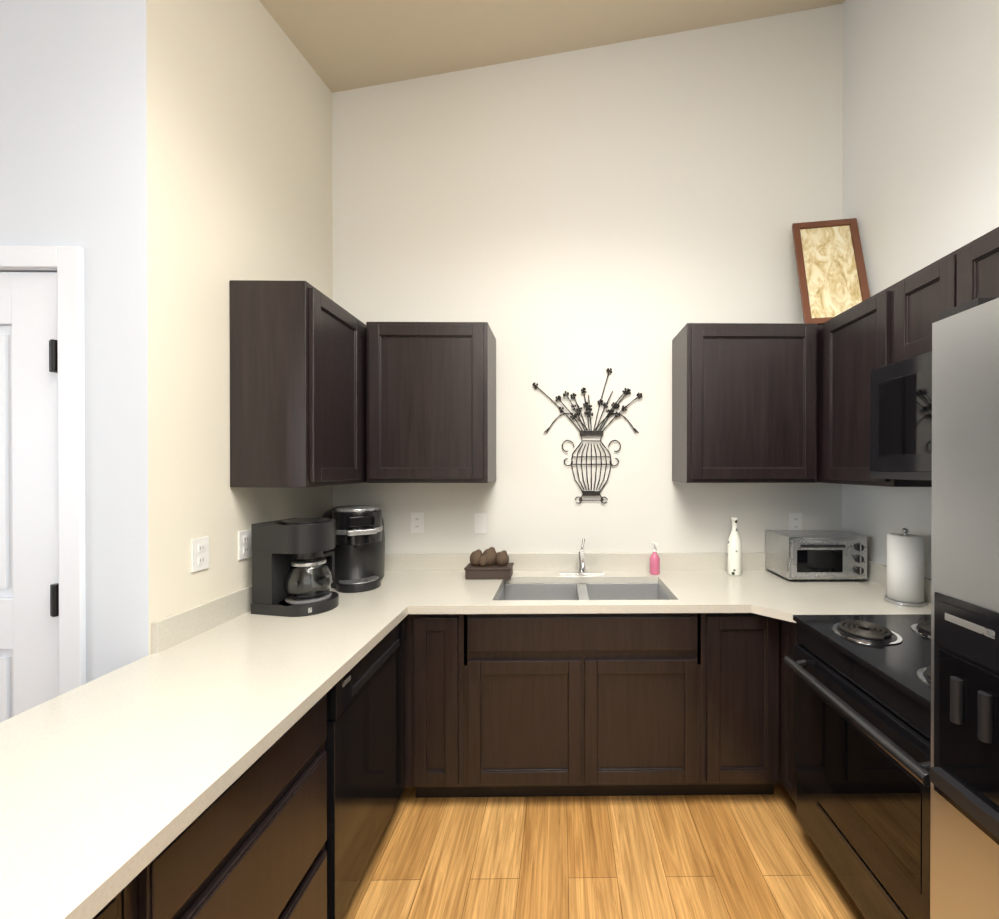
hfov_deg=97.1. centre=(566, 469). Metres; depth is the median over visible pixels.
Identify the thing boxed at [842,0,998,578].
wall
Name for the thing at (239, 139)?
wall
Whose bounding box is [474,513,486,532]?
light switch
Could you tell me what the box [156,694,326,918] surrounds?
base cabinet
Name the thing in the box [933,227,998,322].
upper cabinet
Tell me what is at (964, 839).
refrigerator
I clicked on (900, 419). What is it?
microwave
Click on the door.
(29, 607)
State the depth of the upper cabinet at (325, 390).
1.73 m
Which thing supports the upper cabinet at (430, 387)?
attached to the wall at (576, 220)
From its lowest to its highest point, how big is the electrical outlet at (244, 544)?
0.116 m
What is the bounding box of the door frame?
[0,246,85,695]
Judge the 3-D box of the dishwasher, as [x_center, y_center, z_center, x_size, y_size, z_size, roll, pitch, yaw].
[-0.995,1.067,1.605,0.616,0.872,0.600,0,0,-1]
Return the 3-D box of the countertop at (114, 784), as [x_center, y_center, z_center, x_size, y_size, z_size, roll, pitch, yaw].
[-0.993,0.562,0.729,0.654,0.136,2.250,0,0,-1]
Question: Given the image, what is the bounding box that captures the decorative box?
[464,547,513,578]
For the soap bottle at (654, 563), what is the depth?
2.43 m
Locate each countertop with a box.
[0,580,407,918]
[381,552,930,622]
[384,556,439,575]
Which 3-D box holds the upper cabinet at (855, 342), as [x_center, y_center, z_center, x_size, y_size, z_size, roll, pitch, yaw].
[1.461,-0.339,1.998,0.320,0.820,0.466,0,0,-1]
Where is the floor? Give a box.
[341,784,864,918]
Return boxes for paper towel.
[884,528,926,606]
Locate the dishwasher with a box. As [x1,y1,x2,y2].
[325,617,405,918]
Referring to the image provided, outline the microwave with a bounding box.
[870,351,931,480]
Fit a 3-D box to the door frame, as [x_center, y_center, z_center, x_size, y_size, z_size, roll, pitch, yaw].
[-2.002,0.402,1.435,0.954,2.202,0.139,0,0,-1]
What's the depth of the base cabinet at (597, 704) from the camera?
1.92 m
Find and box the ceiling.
[259,0,845,92]
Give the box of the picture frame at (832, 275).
[792,218,869,324]
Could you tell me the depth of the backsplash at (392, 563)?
2.51 m
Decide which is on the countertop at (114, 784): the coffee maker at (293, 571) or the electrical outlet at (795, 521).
the coffee maker at (293, 571)
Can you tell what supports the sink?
in the countertop at (694, 582)
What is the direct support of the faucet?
on the countertop at (694, 582)
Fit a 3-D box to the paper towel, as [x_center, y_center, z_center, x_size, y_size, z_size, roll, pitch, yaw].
[1.504,0.424,1.938,0.150,0.328,0.150,0,0,-1]
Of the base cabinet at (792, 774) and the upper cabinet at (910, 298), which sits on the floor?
the base cabinet at (792, 774)
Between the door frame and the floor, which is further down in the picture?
the floor
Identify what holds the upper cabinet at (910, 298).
attached to the wall at (920, 134)
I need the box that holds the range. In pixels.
[783,614,930,918]
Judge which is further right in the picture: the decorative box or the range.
the range
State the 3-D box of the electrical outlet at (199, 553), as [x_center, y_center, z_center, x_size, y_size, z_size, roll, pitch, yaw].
[-1.327,0.308,1.587,0.008,0.116,0.072,0,0,-1]
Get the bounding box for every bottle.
[650,542,659,574]
[727,517,741,575]
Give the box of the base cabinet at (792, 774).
[788,621,799,803]
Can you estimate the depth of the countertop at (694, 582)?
2.16 m
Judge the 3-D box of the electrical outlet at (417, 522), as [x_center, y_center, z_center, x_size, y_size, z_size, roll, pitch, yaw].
[-0.859,0.309,2.523,0.072,0.116,0.008,0,0,-1]
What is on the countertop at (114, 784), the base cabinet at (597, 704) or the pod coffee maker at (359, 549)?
the pod coffee maker at (359, 549)
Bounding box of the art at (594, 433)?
[532,368,642,503]
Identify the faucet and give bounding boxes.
[559,538,603,574]
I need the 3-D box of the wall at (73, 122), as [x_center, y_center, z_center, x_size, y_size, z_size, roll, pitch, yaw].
[-3.261,-1.097,1.422,3.860,5.200,0.121,0,0,-1]
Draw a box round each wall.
[0,0,148,682]
[146,0,332,654]
[332,4,842,552]
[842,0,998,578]
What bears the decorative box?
on the countertop at (694, 582)
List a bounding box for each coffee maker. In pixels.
[251,518,338,616]
[322,505,384,592]
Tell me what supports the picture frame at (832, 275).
on the upper cabinet at (746, 397)
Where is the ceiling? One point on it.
(342, 45)
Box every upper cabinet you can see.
[229,280,364,486]
[365,322,495,482]
[672,323,820,482]
[821,287,931,486]
[889,263,932,363]
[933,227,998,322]
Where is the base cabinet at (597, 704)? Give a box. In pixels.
[464,613,707,796]
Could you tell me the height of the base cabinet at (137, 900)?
0.876 m
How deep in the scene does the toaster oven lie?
2.26 m
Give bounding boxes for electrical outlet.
[191,536,208,571]
[238,529,251,559]
[411,513,423,532]
[789,513,801,529]
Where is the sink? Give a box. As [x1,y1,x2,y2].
[496,583,671,599]
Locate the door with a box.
[0,272,58,721]
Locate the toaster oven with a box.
[765,530,866,580]
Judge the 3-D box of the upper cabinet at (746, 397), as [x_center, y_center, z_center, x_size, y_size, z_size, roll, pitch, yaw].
[0.956,-0.341,2.386,0.676,0.820,0.320,0,0,-1]
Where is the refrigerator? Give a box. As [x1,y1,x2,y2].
[930,298,998,918]
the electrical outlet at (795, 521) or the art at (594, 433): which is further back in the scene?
the electrical outlet at (795, 521)
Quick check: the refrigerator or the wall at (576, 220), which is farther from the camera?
the wall at (576, 220)
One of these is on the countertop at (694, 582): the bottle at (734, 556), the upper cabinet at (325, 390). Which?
the bottle at (734, 556)
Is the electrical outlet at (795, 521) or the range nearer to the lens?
the range
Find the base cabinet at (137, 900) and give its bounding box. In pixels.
[92,858,155,918]

